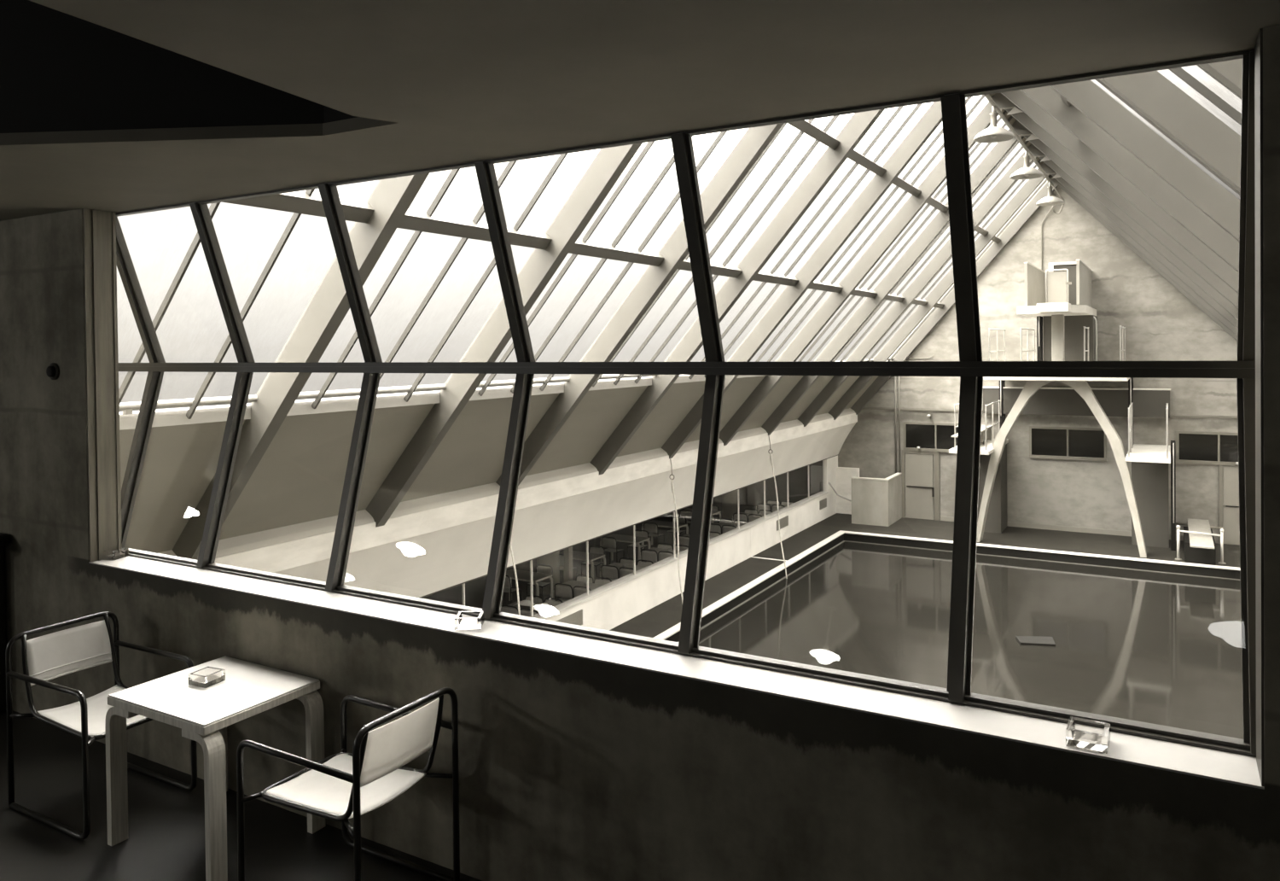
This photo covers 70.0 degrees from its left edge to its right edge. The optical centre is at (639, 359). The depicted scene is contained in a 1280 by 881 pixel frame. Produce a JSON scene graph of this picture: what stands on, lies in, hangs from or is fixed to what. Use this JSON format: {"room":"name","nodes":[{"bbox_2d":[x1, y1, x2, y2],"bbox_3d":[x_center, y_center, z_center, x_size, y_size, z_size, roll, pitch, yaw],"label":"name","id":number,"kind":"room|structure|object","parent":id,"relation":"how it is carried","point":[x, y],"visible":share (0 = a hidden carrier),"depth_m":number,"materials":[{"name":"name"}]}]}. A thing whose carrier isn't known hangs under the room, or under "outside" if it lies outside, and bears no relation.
{"room":"pool viewing lounge","nodes":[
{"label":"pool viewing lounge","id":0,"kind":"room"},
{"bbox_2d":[0,0,356,133],"bbox_3d":[-4.464,-1.349,3.076,7.600,1.055,4.300,0,1,30],"label":"ceiling","id":1,"kind":"structure","parent":0,"point":[60,71],"depth_m":3.40,"materials":[{"name":"black"}]},
{"bbox_2d":[0,709,482,880],"bbox_3d":[-6.389,2.286,0.726,16.200,0.250,10.780,0,1,30],"label":"floor","id":2,"kind":"structure","parent":0,"point":[166,840],"depth_m":3.98,"materials":[{"name":"black concrete"}]},
{"bbox_2d":[0,532,10,710],"bbox_3d":[-4.308,1.548,5.594,1.330,1.050,0.235,0,1,30],"label":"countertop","id":3,"kind":"structure","parent":2,"relation":"on","point":[4,538],"depth_m":5.38,"materials":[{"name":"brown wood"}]},
{"bbox_2d":[5,610,197,839],"bbox_3d":[-2.526,1.671,4.296,0.649,0.799,0.525,0,1,30],"label":"armchair","id":4,"kind":"object","parent":2,"relation":"on","point":[52,655],"visible":0.79,"depth_m":4.32,"materials":[{"name":"white fabric"}]},
{"bbox_2d":[104,656,325,880],"bbox_3d":[-1.838,1.744,3.971,0.704,0.648,0.565,0,1,30],"label":"table","id":5,"kind":"object","parent":2,"relation":"on","point":[204,715],"visible":0.96,"depth_m":3.89,"materials":[{"name":"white wood"}]},
{"bbox_2d":[187,666,225,687],"bbox_3d":[-1.905,1.395,4.018,0.104,0.048,0.104,0,1,23],"label":"ashtray","id":6,"kind":"object","parent":5,"relation":"on","point":[206,677],"visible":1,"depth_m":3.99,"materials":[{"name":"clear glass"}]},
{"bbox_2d":[236,686,459,880],"bbox_3d":[-1.117,1.666,3.516,0.649,0.799,0.525,0,1,30],"label":"armchair","id":7,"kind":"object","parent":2,"relation":"on","point":[341,786],"visible":1,"depth_m":3.45,"materials":[{"name":"white fabric"}]},
{"bbox_2d":[119,375,878,552],"bbox_3d":[0.751,1.225,18.542,1.540,1.746,26.895,0,1,30],"label":"roof panel","id":8,"kind":"object","parent":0,"point":[299,477],"visible":0.33,"depth_m":11.16,"materials":[{"name":"grey concrete"}]},
{"bbox_2d":[274,422,855,597],"bbox_3d":[0.102,2.860,18.950,0.880,1.145,26.895,0,1,30],"label":"wall","id":9,"kind":"structure","parent":0,"point":[418,566],"depth_m":15.98,"materials":[{"name":"paint"}]},
{"bbox_2d":[509,541,520,615],"bbox_3d":[-1.881,3.764,14.136,0.451,3.264,0.063,-1,1,8],"label":"rope","id":10,"kind":"object","parent":9,"relation":"hanging from","point":[510,546],"visible":0.19,"depth_m":14.13,"materials":[{"name":"white fabric"}]},
{"bbox_2d":[214,413,857,572],"bbox_3d":[0.384,2.139,18.772,0.250,0.315,26.895,0,1,30],"label":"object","id":11,"kind":"structure","parent":9,"relation":"attached to","point":[284,555],"depth_m":13.52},
{"bbox_2d":[461,465,809,616],"bbox_3d":[-0.415,3.977,18.647,0.040,1.070,25.697,0,1,30],"label":"window","id":12,"kind":"structure","parent":9,"relation":"in","point":[634,543],"depth_m":19.15,"materials":[{"name":"metal"}]},
{"bbox_2d":[669,458,683,602],"bbox_3d":[0.776,3.673,18.701,0.079,3.264,0.495,-1,1,-31],"label":"rope","id":13,"kind":"object","parent":9,"relation":"hanging from","point":[672,480],"visible":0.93,"depth_m":18.74,"materials":[{"name":"white fabric"}]},
{"bbox_2d":[768,435,787,578],"bbox_3d":[3.503,3.723,23.224,0.082,3.545,0.740,-1,1,-27],"label":"rope","id":14,"kind":"object","parent":9,"relation":"hanging from","point":[770,455],"visible":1,"depth_m":23.25,"materials":[{"name":"white fabric"}]},
{"bbox_2d":[421,502,756,608],"bbox_3d":[-2.444,5.455,20.474,5.230,0.200,26.895,0,1,30],"label":"floor","id":15,"kind":"structure","parent":0,"point":[474,590],"depth_m":23.35,"materials":[{"name":"grey"}]},
{"bbox_2d":[500,604,517,614],"bbox_3d":[-2.352,4.986,17.231,0.456,0.802,0.397,0,1,30],"label":"cafe chair","id":16,"kind":"object","parent":15,"relation":"on","point":[514,611],"visible":0.23,"depth_m":17.05,"materials":[{"name":"black paint"}]},
{"bbox_2d":[503,574,521,605],"bbox_3d":[-2.846,4.960,19.613,0.456,0.802,0.397,0,1,30],"label":"cafe chair","id":17,"kind":"object","parent":15,"relation":"on","point":[508,588],"visible":0.54,"depth_m":19.41,"materials":[{"name":"black paint"}]},
{"bbox_2d":[503,600,553,612],"bbox_3d":[-2.021,5.043,17.284,1.164,0.700,0.600,0,1,30],"label":"table","id":18,"kind":"object","parent":15,"relation":"on","point":[544,607],"visible":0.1,"depth_m":17.33,"materials":[{"name":"grey"}]},
{"bbox_2d":[512,599,546,610],"bbox_3d":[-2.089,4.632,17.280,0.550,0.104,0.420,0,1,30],"label":"cafe chair","id":19,"kind":"object","parent":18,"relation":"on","point":[524,602],"visible":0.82,"depth_m":17.26,"materials":[{"name":"white"}]},
{"bbox_2d":[505,568,553,600],"bbox_3d":[-2.532,5.014,19.855,1.164,0.700,0.600,0,1,30],"label":"table","id":20,"kind":"object","parent":15,"relation":"on","point":[524,575],"visible":0.72,"depth_m":19.76,"materials":[{"name":"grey wood"}]},
{"bbox_2d":[526,564,552,599],"bbox_3d":[-2.205,4.946,20.121,0.456,0.802,0.397,0,1,30],"label":"cafe chair","id":21,"kind":"object","parent":15,"relation":"on","point":[543,569],"visible":0.7,"depth_m":20.20,"materials":[{"name":"black paint"}]},
{"bbox_2d":[536,550,559,593],"bbox_3d":[-2.120,4.386,21.071,0.520,1.915,0.520,0,1,30],"label":"column","id":22,"kind":"structure","parent":15,"relation":"on","point":[553,559],"depth_m":20.86,"materials":[{"name":"paint"}]},
{"bbox_2d":[543,597,562,605],"bbox_3d":[-1.744,4.978,17.365,0.456,0.802,0.397,0,1,30],"label":"cafe chair","id":23,"kind":"object","parent":15,"relation":"on","point":[551,602],"visible":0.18,"depth_m":17.54,"materials":[{"name":"black paint"}]},
{"bbox_2d":[554,582,573,601],"bbox_3d":[-1.464,4.956,18.767,0.456,0.802,0.397,0,1,30],"label":"cafe chair","id":24,"kind":"object","parent":15,"relation":"on","point":[566,593],"visible":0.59,"depth_m":18.61,"materials":[{"name":"black paint"}]},
{"bbox_2d":[563,546,572,581],"bbox_3d":[-1.608,4.389,20.457,0.140,1.915,0.150,0,1,30],"label":"column","id":25,"kind":"structure","parent":15,"relation":"on","point":[568,551],"depth_m":20.41,"materials":[{"name":"paint"}]},
{"bbox_2d":[559,553,577,582],"bbox_3d":[-1.769,4.923,21.474,0.456,0.802,0.397,0,1,30],"label":"cafe chair","id":26,"kind":"object","parent":15,"relation":"on","point":[561,558],"visible":0.28,"depth_m":21.35,"materials":[{"name":"black paint"}]},
{"bbox_2d":[552,579,603,600],"bbox_3d":[-1.133,5.013,18.820,1.164,0.700,0.600,0,1,30],"label":"table","id":27,"kind":"object","parent":15,"relation":"on","point":[573,583],"visible":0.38,"depth_m":18.92,"materials":[{"name":"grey wood"}]},
{"bbox_2d":[573,585,591,597],"bbox_3d":[-1.065,4.955,18.537,0.456,0.802,0.397,0,1,30],"label":"cafe chair","id":28,"kind":"object","parent":15,"relation":"on","point":[577,591],"visible":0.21,"depth_m":18.41,"materials":[{"name":"black paint"}]},
{"bbox_2d":[559,550,605,579],"bbox_3d":[-1.456,4.978,21.716,1.164,0.700,0.600,0,1,30],"label":"table","id":29,"kind":"object","parent":15,"relation":"on","point":[576,555],"visible":0.51,"depth_m":21.55,"materials":[{"name":"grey wood"}]},
{"bbox_2d":[581,545,605,577],"bbox_3d":[-1.129,4.910,21.982,0.456,0.802,0.397,0,1,30],"label":"cafe chair","id":30,"kind":"object","parent":15,"relation":"on","point":[592,549],"visible":0.63,"depth_m":22.07,"materials":[{"name":"black paint"}]},
{"bbox_2d":[600,564,619,581],"bbox_3d":[-0.575,4.926,20.303,0.456,0.802,0.397,0,1,30],"label":"cafe chair","id":31,"kind":"object","parent":15,"relation":"on","point":[612,573],"visible":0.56,"depth_m":20.14,"materials":[{"name":"black paint"}]},
{"bbox_2d":[601,535,624,564],"bbox_3d":[-0.693,4.887,23.334,0.456,0.802,0.397,0,1,30],"label":"cafe chair","id":32,"kind":"object","parent":15,"relation":"on","point":[610,544],"visible":0.9,"depth_m":23.19,"materials":[{"name":"black paint"}]},
{"bbox_2d":[599,562,645,579],"bbox_3d":[-0.244,4.983,20.356,1.164,0.700,0.600,0,1,30],"label":"table","id":33,"kind":"object","parent":15,"relation":"on","point":[618,565],"visible":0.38,"depth_m":20.48,"materials":[{"name":"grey wood"}]},
{"bbox_2d":[599,533,650,564],"bbox_3d":[-0.379,4.941,23.576,1.164,0.700,0.600,0,1,30],"label":"table","id":34,"kind":"object","parent":15,"relation":"on","point":[620,538],"visible":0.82,"depth_m":23.50,"materials":[{"name":"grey wood"}]},
{"bbox_2d":[618,566,633,577],"bbox_3d":[-0.177,4.925,20.073,0.456,0.802,0.397,0,1,30],"label":"cafe chair","id":35,"kind":"object","parent":15,"relation":"on","point":[622,573],"visible":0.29,"depth_m":19.94,"materials":[{"name":"black paint"}]},
{"bbox_2d":[627,529,648,559],"bbox_3d":[-0.052,4.873,23.843,0.456,0.802,0.397,0,1,30],"label":"cafe chair","id":36,"kind":"object","parent":15,"relation":"on","point":[637,532],"visible":0.57,"depth_m":23.93,"materials":[{"name":"black paint"}]},
{"bbox_2d":[640,548,657,563],"bbox_3d":[0.314,4.896,21.839,0.456,0.802,0.397,0,1,30],"label":"cafe chair","id":37,"kind":"object","parent":15,"relation":"on","point":[650,555],"visible":0.43,"depth_m":21.67,"materials":[{"name":"black paint"}]},
{"bbox_2d":[643,521,664,550],"bbox_3d":[0.384,4.850,25.195,0.456,0.802,0.397,0,1,30],"label":"cafe chair","id":38,"kind":"object","parent":15,"relation":"on","point":[651,528],"visible":0.78,"depth_m":25.06,"materials":[{"name":"black paint"}]},
{"bbox_2d":[640,546,682,561],"bbox_3d":[0.645,4.952,21.892,1.164,0.700,0.600,0,1,30],"label":"table","id":39,"kind":"object","parent":15,"relation":"on","point":[657,549],"visible":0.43,"depth_m":22.01,"materials":[{"name":"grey wood"}]},
{"bbox_2d":[641,519,688,548],"bbox_3d":[0.697,4.905,25.437,1.164,0.700,0.600,0,1,30],"label":"table","id":40,"kind":"object","parent":15,"relation":"on","point":[660,523],"visible":0.6,"depth_m":25.38,"materials":[{"name":"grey wood"}]},
{"bbox_2d":[666,516,686,545],"bbox_3d":[1.024,4.836,25.703,0.456,0.802,0.397,0,1,30],"label":"cafe chair","id":41,"kind":"object","parent":15,"relation":"on","point":[683,520],"visible":0.52,"depth_m":25.78,"materials":[{"name":"black paint"}]},
{"bbox_2d":[675,535,689,546],"bbox_3d":[1.203,4.865,23.375,0.456,0.802,0.397,0,1,30],"label":"cafe chair","id":42,"kind":"object","parent":15,"relation":"on","point":[684,541],"visible":0.34,"depth_m":23.21,"materials":[{"name":"black paint"}]},
{"bbox_2d":[679,509,692,534],"bbox_3d":[1.460,4.814,27.056,0.456,0.802,0.397,0,1,30],"label":"cafe chair","id":43,"kind":"object","parent":15,"relation":"on","point":[687,514],"visible":0.47,"depth_m":26.89,"materials":[{"name":"black paint"}]},
{"bbox_2d":[721,489,737,518],"bbox_3d":[2.938,4.214,29.812,0.520,1.915,0.520,0,1,30],"label":"column","id":44,"kind":"structure","parent":15,"relation":"on","point":[729,500],"depth_m":29.59,"materials":[{"name":"paint"}]},
{"bbox_2d":[419,454,837,598],"bbox_3d":[-2.409,2.748,20.400,5.380,1.385,26.895,0,1,30],"label":"ceiling","id":45,"kind":"structure","parent":0,"point":[835,455],"depth_m":17.64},
{"bbox_2d":[0,24,1279,880],"bbox_3d":[-2.605,2.472,4.869,18.600,6.585,0.175,0,1,30],"label":"wall","id":46,"kind":"structure","parent":0,"point":[571,768],"depth_m":3.33,"materials":[{"name":"concrete"}]},
{"bbox_2d":[46,362,59,379],"bbox_3d":[-3.277,0.065,5.089,0.096,0.096,0.036,0,1,30],"label":"light switch","id":47,"kind":"object","parent":46,"relation":"attached to","point":[53,370],"visible":1,"depth_m":5.08,"materials":[{"name":"black plastic"}]},
{"bbox_2d":[82,208,122,561],"bbox_3d":[-2.955,0.139,5.027,0.021,1.917,0.169,0,1,30],"label":"trim","id":48,"kind":"structure","parent":46,"relation":"attached to","point":[99,227],"depth_m":5.02,"materials":[{"name":"grey paint"}]},
{"bbox_2d":[119,374,761,430],"bbox_3d":[1.327,0.336,18.191,0.290,0.135,26.895,0,1,30],"label":"sill","id":49,"kind":"structure","parent":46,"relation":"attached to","point":[162,417],"depth_m":10.10,"materials":[{"name":"white paint"}]},
{"bbox_2d":[158,407,855,558],"bbox_3d":[0.199,1.872,18.874,0.628,0.290,26.895,0,1,30],"label":"trim","id":50,"kind":"structure","parent":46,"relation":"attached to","point":[270,537],"depth_m":13.10,"materials":[{"name":"paint"}]},
{"bbox_2d":[118,94,1051,418],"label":"window","id":51,"kind":"structure","parent":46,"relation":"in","point":[213,206],"depth_m":12.82,"materials":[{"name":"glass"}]},
{"bbox_2d":[88,555,1264,789],"bbox_3d":[-0.932,1.105,3.919,6.015,0.030,0.248,0,1,30],"label":"sill","id":52,"kind":"structure","parent":46,"relation":"attached to","point":[1203,762],"depth_m":3.08,"materials":[{"name":"white paint"}]},
{"bbox_2d":[100,546,128,559],"bbox_3d":[-2.915,1.072,5.059,0.104,0.048,0.104,0,1,13],"label":"ashtray","id":53,"kind":"object","parent":52,"relation":"on","point":[122,552],"visible":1,"depth_m":5.01,"materials":[{"name":"clear glass"}]},
{"bbox_2d":[454,610,484,629],"bbox_3d":[-0.697,1.066,3.738,0.104,0.048,0.104,-1,1,-1],"label":"ashtray","id":54,"kind":"object","parent":52,"relation":"on","point":[463,619],"visible":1,"depth_m":3.69,"materials":[{"name":"clear glass"}]},
{"bbox_2d":[1065,715,1110,753],"bbox_3d":[1.267,1.059,2.583,0.104,0.048,0.104,0,1,31],"label":"ashtray","id":55,"kind":"object","parent":52,"relation":"on","point":[1082,733],"visible":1,"depth_m":2.56,"materials":[{"name":"clear glass"}]},
{"bbox_2d":[115,49,1256,756],"bbox_3d":[-0.830,0.126,4.102,6.044,1.937,0.352,0,1,30],"label":"window","id":56,"kind":"structure","parent":46,"relation":"in","point":[970,367],"depth_m":3.42,"materials":[{"name":"paint"}]},
{"bbox_2d":[1254,28,1264,786],"bbox_3d":[1.615,0.124,2.382,0.007,1.917,0.169,0,1,30],"label":"trim","id":57,"kind":"structure","parent":46,"relation":"attached to","point":[1259,45],"depth_m":2.34,"materials":[{"name":"paint"}]},
{"bbox_2d":[0,0,1279,221],"bbox_3d":[-6.362,-0.748,0.789,16.200,0.045,11.020,0,1,30],"label":"ceiling","id":58,"kind":"structure","parent":0,"point":[427,84],"depth_m":2.54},
{"bbox_2d":[544,454,837,629],"bbox_3d":[-0.131,4.490,19.117,0.140,2.115,26.895,0,1,30],"label":"wall","id":59,"kind":"structure","parent":0,"point":[614,607],"depth_m":21.92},
{"bbox_2d":[556,609,582,625],"bbox_3d":[-1.386,4.878,16.785,0.020,0.290,1.200,0,1,30],"label":"air vent","id":60,"kind":"object","parent":59,"relation":"in","point":[576,618],"visible":0.44,"depth_m":17.08,"materials":[{"name":"grey"}]},
{"bbox_2d":[529,491,828,618],"bbox_3d":[-0.426,4.535,18.636,0.230,0.045,25.765,0,1,30],"label":"cap","id":61,"kind":"object","parent":59,"relation":"on","point":[563,606],"visible":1,"depth_m":19.64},
{"bbox_2d":[776,515,788,530],"bbox_3d":[4.097,4.691,26.262,0.020,0.290,0.900,0,1,30],"label":"air vent","id":62,"kind":"object","parent":59,"relation":"in","point":[783,521],"visible":1,"depth_m":26.27,"materials":[{"name":"grey metal"}]},
{"bbox_2d":[172,58,1242,559],"bbox_3d":[0.677,-1.417,6.433,13.576,7.542,0.150,0,1,30],"label":"roof frame","id":63,"kind":"object","parent":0,"point":[391,199],"visible":0.44,"depth_m":8.56,"materials":[{"name":"grey paint"}]},
{"bbox_2d":[119,357,893,414],"bbox_3d":[1.512,0.217,18.082,0.066,0.104,26.895,0,1,30],"label":"pipe","id":64,"kind":"object","parent":63,"relation":"attached to","point":[126,408],"visible":0.35,"depth_m":9.77,"materials":[{"name":"grey metal"}]},
{"bbox_2d":[221,190,944,308],"bbox_3d":[2.839,-1.494,17.269,0.197,0.198,26.765,0,1,30],"label":"purlin","id":65,"kind":"structure","parent":63,"relation":"attached to","point":[355,210],"depth_m":9.49,"materials":[{"name":"grey paint"}]},
{"bbox_2d":[983,93,1064,214],"bbox_3d":[5.922,-4.481,15.721,0.570,0.888,25.295,0,1,30],"label":"conduit","id":66,"kind":"object","parent":63,"relation":"hanging from","point":[1015,110],"visible":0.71,"depth_m":20.28,"materials":[{"name":"grey metal"}]},
{"bbox_2d":[973,105,1014,143],"bbox_3d":[6.690,-4.501,17.279,0.720,0.647,0.720,0,1,30],"label":"pendant lamp","id":67,"kind":"object","parent":66,"relation":"hanging from","point":[994,133],"visible":1,"depth_m":17.24,"materials":[{"name":"white metal"}]},
{"bbox_2d":[1010,150,1043,179],"bbox_3d":[8.993,-4.579,21.259,0.720,0.647,0.720,0,1,30],"label":"pendant lamp","id":68,"kind":"object","parent":66,"relation":"hanging from","point":[1026,172],"visible":1,"depth_m":21.21,"materials":[{"name":"white metal"}]},
{"bbox_2d":[1035,182,1064,205],"bbox_3d":[11.432,-4.662,25.474,0.720,0.647,0.720,0,1,30],"label":"pendant lamp","id":69,"kind":"object","parent":66,"relation":"hanging from","point":[1050,200],"visible":1,"depth_m":25.41,"materials":[{"name":"white metal"}]},
{"bbox_2d":[712,460,823,506],"bbox_3d":[-2.437,3.805,20.495,5.230,3.500,27.395,0,1,30],"label":"wall","id":70,"kind":"structure","parent":0,"point":[752,495],"depth_m":31.38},
{"bbox_2d":[365,70,1240,527],"bbox_3d":[2.024,-1.462,8.761,13.576,7.542,0.150,0,1,30],"label":"roof frame","id":71,"kind":"object","parent":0,"point":[1189,124],"visible":0.46,"depth_m":10.29,"materials":[{"name":"grey paint"}]},
{"bbox_2d":[836,466,859,513],"bbox_3d":[6.925,4.360,30.443,0.730,1.520,0.220,0,1,30],"label":"wall","id":72,"kind":"structure","parent":0,"point":[844,474],"depth_m":30.39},
{"bbox_2d":[495,80,1239,485],"bbox_3d":[3.370,-1.508,11.089,13.576,7.542,0.150,0,1,30],"label":"roof frame","id":73,"kind":"object","parent":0,"point":[1223,207],"visible":0.54,"depth_m":12.15,"materials":[{"name":"grey paint"}]},
{"bbox_2d":[590,85,1239,474],"bbox_3d":[4.717,-1.554,13.417,13.576,7.542,0.150,0,1,30],"label":"roof frame","id":74,"kind":"object","parent":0,"point":[1172,201],"visible":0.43,"depth_m":14.23,"materials":[{"name":"grey paint"}]},
{"bbox_2d":[609,512,1239,637],"bbox_3d":[5.796,5.478,15.707,14.130,0.300,26.895,0,1,30],"label":"deck","id":75,"kind":"object","parent":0,"point":[657,619],"visible":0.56,"depth_m":25.05,"materials":[{"name":"concrete"}]},
{"bbox_2d":[850,471,901,526],"bbox_3d":[7.566,4.402,29.169,1.175,1.455,1.705,0,1,30],"label":"box","id":76,"kind":"object","parent":75,"relation":"on","point":[875,501],"visible":1,"depth_m":28.50,"materials":[{"name":"concrete"}]},
{"bbox_2d":[948,259,1175,557],"bbox_3d":[11.426,1.144,24.881,5.450,8.000,5.230,0,1,30],"label":"tower","id":77,"kind":"object","parent":75,"relation":"on","point":[1061,295],"visible":0.89,"depth_m":25.27,"materials":[{"name":"concrete"}]},
{"bbox_2d":[950,424,994,445],"bbox_3d":[9.654,2.253,26.436,0.500,0.440,3.850,0,1,30],"label":"springboard","id":78,"kind":"object","parent":77,"relation":"on","point":[989,437],"visible":0.39,"depth_m":27.30,"materials":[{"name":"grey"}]},
{"bbox_2d":[1175,517,1226,564],"bbox_3d":[14.548,4.680,23.768,1.153,0.890,3.850,0,1,30],"label":"springboard","id":79,"kind":"object","parent":75,"relation":"on","point":[1199,543],"visible":0.98,"depth_m":23.12,"materials":[{"name":"white metal"}]},
{"bbox_2d":[660,89,1238,458],"bbox_3d":[6.064,-1.600,15.745,13.576,7.542,0.150,0,1,30],"label":"roof frame","id":80,"kind":"object","parent":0,"point":[931,119],"visible":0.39,"depth_m":16.42,"materials":[{"name":"grey paint"}]},
{"bbox_2d":[787,120,1000,243],"bbox_3d":[4.271,-3.412,16.403,0.197,0.198,26.765,0,1,30],"label":"purlin","id":81,"kind":"structure","parent":80,"relation":"attached to","point":[810,129],"depth_m":15.54,"materials":[{"name":"grey paint"}]},
{"bbox_3d":[8.922,-1.553,13.760,7.265,7.625,26.895,0,1,30],"label":"roof boarding","id":82,"kind":"structure","parent":80,"relation":"attached to","visible":0},
{"bbox_2d":[1091,64,1241,199],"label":"window","id":83,"kind":"structure","parent":82,"relation":"attached to","point":[1212,93],"depth_m":6.80,"materials":[{"name":"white glass"}]},
{"bbox_2d":[663,533,1240,641],"bbox_3d":[5.544,6.588,15.265,11.430,2.499,21.750,0,1,30],"label":"wall","id":84,"kind":"structure","parent":0,"point":[1222,573],"depth_m":23.90,"materials":[{"name":"white concrete"}]},
{"bbox_2d":[653,529,1239,639],"bbox_3d":[5.530,5.322,15.248,11.430,0.030,21.750,0,1,30],"label":"coping","id":85,"kind":"object","parent":84,"relation":"on","point":[676,628],"visible":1,"depth_m":23.38},
{"bbox_2d":[700,540,1240,629],"bbox_3d":[5.546,6.699,15.266,11.110,2.275,21.430,0,1,30],"label":"trim","id":86,"kind":"structure","parent":84,"relation":"attached to","point":[826,551],"depth_m":23.60,"materials":[{"name":"grey paint"}]},
{"bbox_2d":[698,541,1243,738],"bbox_3d":[5.545,6.657,15.266,11.030,2.160,21.350,0,1,30],"label":"water","id":87,"kind":"object","parent":84,"relation":"in","point":[1163,648],"visible":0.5,"depth_m":18.67,"materials":[{"name":"black liquid"}]},
{"bbox_2d":[1015,635,1055,645],"bbox_3d":[7.762,5.497,17.884,0.697,0.038,0.479,0,1,10],"label":"board","id":88,"kind":"object","parent":87,"relation":"on","point":[1029,640],"visible":1,"depth_m":17.82,"materials":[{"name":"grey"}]},
{"bbox_2d":[719,92,1238,445],"bbox_3d":[7.411,-1.645,18.073,13.576,7.542,0.150,0,1,30],"label":"roof frame","id":89,"kind":"object","parent":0,"point":[934,179],"visible":0.65,"depth_m":18.88,"materials":[{"name":"grey paint"}]},
{"bbox_2d":[761,120,1238,435],"bbox_3d":[8.758,-1.691,20.401,13.576,7.542,0.150,0,1,30],"label":"roof frame","id":90,"kind":"object","parent":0,"point":[1000,149],"visible":0.65,"depth_m":21.32,"materials":[{"name":"grey paint"}]},
{"bbox_2d":[797,143,1237,426],"bbox_3d":[10.105,-1.737,22.729,13.576,7.542,0.150,0,1,30],"label":"roof frame","id":91,"kind":"object","parent":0,"point":[1005,183],"visible":0.61,"depth_m":23.48,"materials":[{"name":"grey paint"}]},
{"bbox_2d":[989,93,1052,178],"bbox_3d":[5.712,-5.335,15.543,0.530,0.460,26.895,0,1,30],"label":"roof ridge","id":92,"kind":"object","parent":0,"point":[1013,120],"depth_m":20.48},
{"bbox_2d":[827,162,1237,419],"bbox_3d":[11.452,-1.783,25.057,13.576,7.542,0.150,0,1,30],"label":"roof frame","id":93,"kind":"object","parent":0,"point":[1031,185],"visible":0.48,"depth_m":25.81,"materials":[{"name":"grey paint"}]},
{"bbox_2d":[837,177,1237,543],"bbox_3d":[12.630,-0.278,27.351,14.530,11.150,0.300,0,1,30],"label":"wall","id":94,"kind":"structure","parent":0,"point":[1160,322],"depth_m":27.07,"materials":[{"name":"concrete"}]},
{"bbox_2d":[894,376,896,473],"bbox_3d":[8.301,1.989,29.670,0.065,3.450,0.065,-1,1,-37],"label":"drain pipe","id":95,"kind":"object","parent":94,"relation":"attached to","point":[895,377],"visible":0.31,"depth_m":29.64,"materials":[{"name":"grey metal"}]},
{"bbox_2d":[898,376,900,472],"bbox_3d":[8.404,1.939,29.609,0.046,3.550,0.046,-1,1,-37],"label":"drain pipe","id":96,"kind":"object","parent":94,"relation":"attached to","point":[898,376],"visible":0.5,"depth_m":29.59,"materials":[{"name":"grey metal"}]},
{"bbox_2d":[901,449,940,520],"bbox_3d":[8.998,4.017,29.306,1.180,2.190,0.100,0,1,30],"label":"door","id":97,"kind":"structure","parent":94,"relation":"in","point":[918,494],"depth_m":29.30,"materials":[{"name":"grey wood"}]},
{"bbox_2d":[903,421,985,452],"bbox_3d":[9.607,2.461,28.929,2.500,0.921,0.090,0,1,30],"label":"window","id":98,"kind":"structure","parent":94,"relation":"in","point":[930,436],"depth_m":29.15,"materials":[{"name":"grey glass"}]},
{"bbox_2d":[1041,205,1053,270],"bbox_3d":[12.225,-3.678,27.271,0.468,2.160,0.036,0,1,39],"label":"conduit","id":99,"kind":"object","parent":94,"relation":"attached to","point":[1052,206],"visible":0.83,"depth_m":27.40,"materials":[{"name":"grey metal"}]},
{"bbox_2d":[862,407,1237,418],"bbox_3d":[12.533,1.595,27.242,12.800,0.050,0.050,0,1,30],"label":"trim","id":100,"kind":"structure","parent":94,"relation":"attached to","point":[1176,416],"depth_m":28.78,"materials":[{"name":"grey"}]},
{"bbox_2d":[1029,425,1106,461],"bbox_3d":[12.689,2.480,27.146,2.100,0.961,0.090,0,1,30],"label":"window","id":101,"kind":"structure","parent":94,"relation":"in","point":[1071,443],"depth_m":27.13,"materials":[{"name":"grey glass"}]},
{"bbox_2d":[940,516,1215,541],"bbox_3d":[12.748,5.029,27.194,7.400,0.140,0.035,0,1,30],"label":"baseboard","id":102,"kind":"structure","parent":94,"relation":"attached to","point":[942,518],"depth_m":27.19,"materials":[{"name":"paint"}]},
{"bbox_2d":[1175,430,1238,465],"bbox_3d":[16.185,2.449,25.123,2.500,0.901,0.090,0,1,30],"label":"window","id":103,"kind":"structure","parent":94,"relation":"in","point":[1200,447],"depth_m":25.38,"materials":[{"name":"grey glass"}]},
{"bbox_2d":[1218,465,1239,545],"bbox_3d":[16.550,3.962,24.936,1.270,2.250,0.100,0,1,30],"label":"door","id":104,"kind":"structure","parent":94,"relation":"in","point":[1228,475],"depth_m":25.14,"materials":[{"name":"grey wood"}]},
{"bbox_2d":[850,175,1237,414],"bbox_3d":[12.609,-1.822,27.056,13.576,7.542,0.150,0,1,30],"label":"roof frame","id":105,"kind":"object","parent":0,"point":[935,317],"visible":0.48,"depth_m":27.91,"materials":[{"name":"grey paint"}]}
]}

